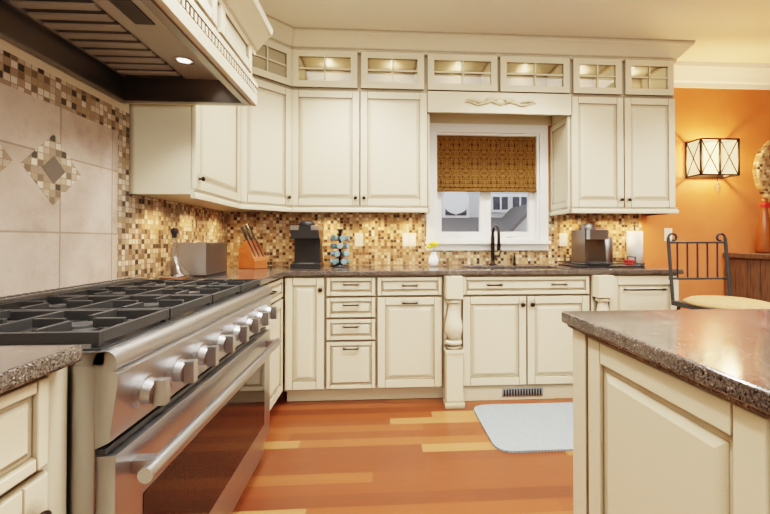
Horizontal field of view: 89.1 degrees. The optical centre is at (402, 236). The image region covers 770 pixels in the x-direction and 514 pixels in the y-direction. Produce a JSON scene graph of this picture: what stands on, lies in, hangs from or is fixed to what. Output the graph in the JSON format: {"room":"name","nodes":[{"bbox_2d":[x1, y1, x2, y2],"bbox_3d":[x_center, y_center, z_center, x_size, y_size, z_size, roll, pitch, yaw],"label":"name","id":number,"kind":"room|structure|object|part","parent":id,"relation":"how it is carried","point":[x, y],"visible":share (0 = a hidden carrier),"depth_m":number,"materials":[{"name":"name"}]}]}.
{"room":"kitchen","nodes":[
{"label":"kitchen","id":0,"kind":"room"},
{"bbox_2d":[0,39,170,279],"bbox_3d":[-1.339,-0.217,-0.142,0.140,2.740,6.900,0,-1,-4],"label":"wall","id":1,"kind":"structure","parent":0,"point":[26,57],"depth_m":1.57,"materials":[{"name":"beige"}]},
{"bbox_2d":[0,49,226,296],"bbox_3d":[-1.364,-0.201,1.457,0.010,0.859,3.694,0,-1,-4],"label":"tile","id":2,"kind":"structure","parent":1,"relation":"attached to","point":[73,212],"depth_m":1.62,"materials":[{"name":"tile"}]},
{"bbox_2d":[0,0,272,105],"bbox_3d":[-0.985,-1.117,1.309,0.741,0.906,1.358,0,-1,-4],"label":"range hood","id":3,"kind":"object","parent":1,"relation":"attached to","point":[183,52],"visible":1,"depth_m":1.56,"materials":[{"name":"beige paint"}]},
{"bbox_2d":[129,104,244,205],"bbox_3d":[-1.240,-0.836,2.369,0.363,1.245,0.705,0,-1,-4],"label":"upper cabinet","id":4,"kind":"object","parent":1,"relation":"attached to","point":[194,155],"depth_m":2.02,"materials":[{"name":"beige paint"}]},
{"bbox_2d":[197,18,308,211],"bbox_3d":[-1.126,-0.830,2.982,0.668,1.245,0.698,0,-1,-4],"label":"upper cabinet","id":5,"kind":"object","parent":1,"relation":"attached to","point":[273,126],"depth_m":2.88,"materials":[{"name":"beige paint"}]},
{"bbox_2d":[231,376,573,513],"bbox_3d":[2.467,1.206,0.182,7.900,0.100,7.100,0,-1,-4],"label":"floor","id":6,"kind":"structure","parent":0,"point":[405,456],"depth_m":2.00,"materials":[{"name":"brown wood"}]},
{"bbox_2d":[0,369,66,513],"bbox_3d":[-0.988,0.707,0.511,0.638,0.904,0.591,0,-1,-4],"label":"base cabinet","id":7,"kind":"object","parent":6,"relation":"on","point":[33,429],"depth_m":0.73,"materials":[{"name":"beige paint"}]},
{"bbox_2d":[0,345,82,396],"bbox_3d":[-0.930,0.230,-0.141,0.662,0.035,1.860,0,-1,-4],"label":"countertop","id":8,"kind":"structure","parent":7,"relation":"on","point":[21,367],"depth_m":0.72,"materials":[{"name":"grey stone"}]},
{"bbox_2d":[0,277,281,513],"bbox_3d":[-0.972,0.685,1.425,0.765,0.967,1.220,0,-1,-4],"label":"range","id":9,"kind":"object","parent":6,"relation":"on","point":[168,396],"visible":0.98,"depth_m":1.11,"materials":[{"name":"silver metal"}]},
{"bbox_2d":[260,276,290,409],"bbox_3d":[-1.081,0.726,2.373,0.683,0.904,0.674,0,-1,-4],"label":"base cabinet","id":10,"kind":"object","parent":6,"relation":"on","point":[275,326],"depth_m":2.63,"materials":[{"name":"beige paint"}]},
{"bbox_2d":[291,276,326,400],"bbox_3d":[-0.705,0.733,2.998,0.298,0.904,0.687,0,-1,-4],"label":"base cabinet","id":11,"kind":"object","parent":6,"relation":"on","point":[308,293],"depth_m":2.72,"materials":[{"name":"beige paint"}]},
{"bbox_2d":[151,272,286,283],"bbox_3d":[-1.103,0.256,2.359,0.627,0.035,0.638,0,-1,-4],"label":"countertop","id":12,"kind":"structure","parent":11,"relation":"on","point":[229,275],"depth_m":2.38,"materials":[{"name":"stone"}]},
{"bbox_2d":[155,227,192,279],"bbox_3d":[-1.240,0.093,2.126,0.184,0.283,0.184,0,-1,-4],"label":"decanter","id":13,"kind":"object","parent":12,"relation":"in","point":[174,231],"visible":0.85,"depth_m":2.12,"materials":[{"name":"clear glass"}]},
{"bbox_2d":[171,242,226,277],"bbox_3d":[-1.232,0.137,2.400,0.198,0.201,0.334,0,-1,-4],"label":"toaster","id":14,"kind":"object","parent":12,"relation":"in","point":[201,259],"visible":0.94,"depth_m":2.24,"materials":[{"name":"silver metal"}]},
{"bbox_2d":[327,276,386,399],"bbox_3d":[-0.380,0.733,3.048,0.484,0.904,0.627,0,-1,-4],"label":"base cabinet","id":15,"kind":"object","parent":6,"relation":"on","point":[356,305],"depth_m":2.74,"materials":[{"name":"beige paint"}]},
{"bbox_2d":[226,265,474,275],"bbox_3d":[-0.482,0.263,3.037,1.952,0.035,0.638,0,-1,-4],"label":"countertop","id":16,"kind":"structure","parent":15,"relation":"on","point":[353,270],"depth_m":2.77,"materials":[{"name":"stone"}]},
{"bbox_2d":[238,224,266,268],"bbox_3d":[-1.163,0.071,3.021,0.234,0.345,0.110,0,-1,34],"label":"knife block","id":17,"kind":"object","parent":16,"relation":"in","point":[251,254],"visible":1,"depth_m":2.98,"materials":[{"name":"brown wood"}]},
{"bbox_2d":[290,221,323,268],"bbox_3d":[-0.743,0.061,3.064,0.220,0.365,0.254,0,-1,-4],"label":"coffee brewer","id":18,"kind":"object","parent":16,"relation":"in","point":[307,236],"visible":1,"depth_m":3.04,"materials":[{"name":"black plastic"}]},
{"bbox_2d":[330,229,349,266],"bbox_3d":[-0.502,0.094,3.144,0.155,0.302,0.155,0,-1,-4],"label":"pod carousel","id":19,"kind":"object","parent":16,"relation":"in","point":[340,253],"visible":1,"depth_m":3.10,"materials":[{"name":"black plastic"}]},
{"bbox_2d":[427,241,438,265],"bbox_3d":[0.252,0.140,3.211,0.107,0.210,0.090,0,-1,-4],"label":"flower vase","id":20,"kind":"object","parent":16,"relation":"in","point":[433,260],"visible":1,"depth_m":3.18,"materials":[{"name":"white ceramic"}]},
{"bbox_2d":[459,224,570,301],"bbox_3d":[0.870,0.192,3.153,0.768,0.586,0.457,0,-1,-4],"label":"countertop sink","id":21,"kind":"object","parent":16,"relation":"in","point":[492,265],"depth_m":3.32,"materials":[{"name":"beige metal"}]},
{"bbox_2d":[387,276,446,407],"bbox_3d":[0.033,0.733,3.074,0.472,0.904,0.627,0,-1,-4],"label":"base cabinet","id":22,"kind":"object","parent":6,"relation":"on","point":[416,305],"depth_m":2.77,"materials":[{"name":"beige paint"}]},
{"bbox_2d":[447,276,474,407],"bbox_3d":[0.336,0.734,3.093,0.263,0.904,0.627,0,-1,-4],"label":"decorative column","id":23,"kind":"structure","parent":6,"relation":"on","point":[454,336],"depth_m":2.71,"materials":[{"name":"beige paint"}]},
{"bbox_2d":[474,402,572,452],"bbox_3d":[0.934,1.173,2.441,0.880,0.012,0.600,0,-1,-4],"label":"mat","id":24,"kind":"object","parent":6,"relation":"on","point":[527,427],"visible":0.5,"depth_m":2.40,"materials":[{"name":"white fabric"}]},
{"bbox_2d":[475,296,578,400],"bbox_3d":[0.871,0.864,3.125,0.820,0.645,0.627,0,-1,-4],"label":"base cabinet","id":25,"kind":"object","parent":6,"relation":"on","point":[524,347],"depth_m":2.82,"materials":[{"name":"beige paint"}]},
{"bbox_2d":[543,268,622,310],"bbox_3d":[1.419,0.734,3.160,0.277,0.904,0.627,0,-1,-4],"label":"base cabinet","id":26,"kind":"object","parent":6,"relation":"on","point":[585,293],"depth_m":2.84,"materials":[{"name":"beige paint"}]},
{"bbox_2d":[543,264,683,275],"bbox_3d":[1.653,0.264,3.170,0.805,0.035,0.638,0,-1,-4],"label":"countertop","id":27,"kind":"structure","parent":26,"relation":"on","point":[647,270],"depth_m":2.87,"materials":[{"name":"stone"}]},
{"bbox_2d":[558,223,645,267],"bbox_3d":[1.627,0.068,3.227,0.552,0.355,0.352,0,-1,-4],"label":"espresso machine","id":28,"kind":"object","parent":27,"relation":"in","point":[591,246],"visible":1,"depth_m":3.14,"materials":[{"name":"silver plastic"}]},
{"bbox_2d":[626,224,644,264],"bbox_3d":[2.008,0.072,3.381,0.150,0.350,0.150,0,-1,-4],"label":"paper towel","id":29,"kind":"object","parent":27,"relation":"on","point":[634,243],"visible":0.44,"depth_m":3.33,"materials":[{"name":"white paper"}]},
{"bbox_2d":[623,276,678,309],"bbox_3d":[1.755,0.735,3.181,0.549,0.904,0.627,0,-1,-4],"label":"base cabinet","id":30,"kind":"object","parent":6,"relation":"on","point":[639,292],"depth_m":2.87,"materials":[{"name":"beige paint"}]},
{"bbox_2d":[567,325,769,513],"bbox_3d":[1.600,0.702,0.009,2.054,0.904,2.454,0,-1,-4],"label":"kitchen island","id":31,"kind":"object","parent":6,"relation":"on","point":[671,411],"depth_m":0.81,"materials":[{"name":"beige paint"}]},
{"bbox_2d":[561,309,769,420],"bbox_3d":[1.742,0.238,0.011,2.370,0.047,2.510,0,-1,-4],"label":"island countertop","id":32,"kind":"structure","parent":31,"relation":"on","point":[726,352],"depth_m":0.84,"materials":[{"name":"stone"}]},
{"bbox_2d":[666,233,769,309],"bbox_3d":[1.980,0.576,2.375,0.502,1.206,0.487,0,-1,-4],"label":"bar stool","id":33,"kind":"object","parent":6,"relation":"on","point":[729,301],"visible":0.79,"depth_m":2.57,"materials":[{"name":"black metal"}]},
{"bbox_2d":[722,198,769,301],"bbox_3d":[3.582,0.430,3.360,1.320,1.515,0.470,0,-1,-4],"label":"cabinet","id":34,"kind":"object","parent":6,"relation":"on","point":[750,275],"visible":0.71,"depth_m":3.33,"materials":[{"name":"brown wood"}]},
{"bbox_2d":[754,198,769,253],"bbox_3d":[3.125,-0.090,3.372,0.141,0.475,0.132,0,-1,-4],"label":"bottle","id":35,"kind":"object","parent":34,"relation":"on","point":[762,238],"depth_m":3.35,"materials":[{"name":"orange glass"}]},
{"bbox_2d":[258,0,769,63],"bbox_3d":[2.467,-1.633,0.210,7.900,0.100,7.100,0,-1,-4],"label":"ceiling","id":36,"kind":"structure","parent":0,"point":[729,31],"depth_m":2.80,"materials":[{"name":"beige paint"}]},
{"bbox_2d":[267,87,769,375],"bbox_3d":[2.254,-0.179,3.609,7.900,2.740,0.140,0,-1,-4],"label":"wall","id":37,"kind":"structure","parent":0,"point":[731,210],"depth_m":3.58,"materials":[{"name":"orange paint"}]},
{"bbox_2d":[285,74,432,213],"bbox_3d":[-0.348,-0.700,3.177,1.105,0.988,0.403,0,-1,-4],"label":"upper cabinet","id":38,"kind":"object","parent":37,"relation":"attached to","point":[335,120],"depth_m":3.02,"materials":[{"name":"beige paint"}]},
{"bbox_2d":[355,233,362,245],"bbox_3d":[-0.375,0.029,3.362,0.070,0.115,0.009,0,-1,-4],"label":"electrical outlet","id":39,"kind":"object","parent":37,"relation":"attached to","point":[358,236],"depth_m":3.36,"materials":[{"name":"beige plastic"}]},
{"bbox_2d":[403,233,415,245],"bbox_3d":[0.059,0.029,3.389,0.115,0.115,0.009,0,-1,-4],"label":"electrical outlet","id":40,"kind":"object","parent":37,"relation":"attached to","point":[409,239],"depth_m":3.39,"materials":[{"name":"beige plastic"}]},
{"bbox_2d":[227,113,640,265],"bbox_3d":[0.338,-0.552,3.421,3.639,1.599,0.007,0,-1,-4],"label":"backsplash","id":41,"kind":"structure","parent":37,"relation":"attached to","point":[382,238],"depth_m":3.39,"materials":[{"name":"tile"}]},
{"bbox_2d":[425,123,550,250],"bbox_3d":[0.747,-0.431,3.488,1.105,1.110,0.180,0,-1,-4],"label":"window","id":42,"kind":"structure","parent":37,"relation":"in","point":[484,160],"depth_m":3.47,"materials":[{"name":"white wood"}]},
{"bbox_2d":[435,133,537,192],"bbox_3d":[0.748,-0.651,3.476,0.911,0.510,0.048,0,-1,-4],"label":"roman shade","id":43,"kind":"object","parent":42,"relation":"attached to","point":[464,162],"depth_m":3.47,"materials":[{"name":"fabric"}]},
{"bbox_2d":[559,233,566,245],"bbox_3d":[1.431,0.030,3.475,0.070,0.115,0.009,0,-1,-4],"label":"electrical outlet","id":44,"kind":"object","parent":37,"relation":"attached to","point":[562,236],"depth_m":3.47,"materials":[{"name":"beige plastic"}]},
{"bbox_2d":[545,86,678,213],"bbox_3d":[1.762,-0.698,3.327,0.888,0.988,0.368,0,-1,-4],"label":"upper cabinet","id":45,"kind":"object","parent":37,"relation":"attached to","point":[612,148],"depth_m":3.15,"materials":[{"name":"beige paint"}]},
{"bbox_2d":[664,228,671,240],"bbox_3d":[2.409,-0.016,3.542,0.070,0.115,0.009,0,-1,-4],"label":"electrical outlet","id":46,"kind":"object","parent":37,"relation":"attached to","point":[666,230],"depth_m":3.54,"materials":[{"name":"beige plastic"}]},
{"bbox_2d":[685,138,739,193],"bbox_3d":[2.763,-0.608,3.489,0.360,0.495,0.170,0,-1,-4],"label":"sconce","id":47,"kind":"object","parent":37,"relation":"attached to","point":[703,159],"visible":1,"depth_m":3.43,"materials":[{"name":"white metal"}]},
{"bbox_3d":[2.763,-0.693,3.488,0.343,0.297,0.150,0,-1,-4],"label":"lamp shade","id":48,"kind":"part","parent":47,"relation":"part of","materials":[{"name":"white glass"}]},
{"bbox_2d":[674,61,769,89],"bbox_3d":[4.123,-1.452,3.616,3.770,0.190,0.105,0,-1,-4],"label":"crown molding","id":49,"kind":"structure","parent":37,"relation":"attached to","point":[718,75],"depth_m":3.54,"materials":[{"name":"white wood"}]},
{"bbox_2d":[753,140,769,202],"bbox_3d":[3.567,-0.600,3.604,0.680,0.680,0.040,0,-1,-4],"label":"round mirror","id":50,"kind":"object","parent":37,"relation":"attached to","point":[761,170],"visible":0.98,"depth_m":3.57,"materials":[{"name":"tile"}]},
{"label":"outside","id":51,"kind":"structure","parent":0,"visible":0},
{"bbox_3d":[3.035,4.025,32.002,70.000,0.100,56.200,0,-1,-4],"label":"ground","id":52,"kind":"structure","parent":51,"visible":0},
{"bbox_2d":[441,192,526,231],"bbox_3d":[1.938,-0.711,13.495,13.300,9.000,10.100,0,-1,-4],"label":"house","id":53,"kind":"structure","parent":52,"relation":"on","point":[506,200],"depth_m":10.93,"materials":[{"name":"grey"}]}
]}

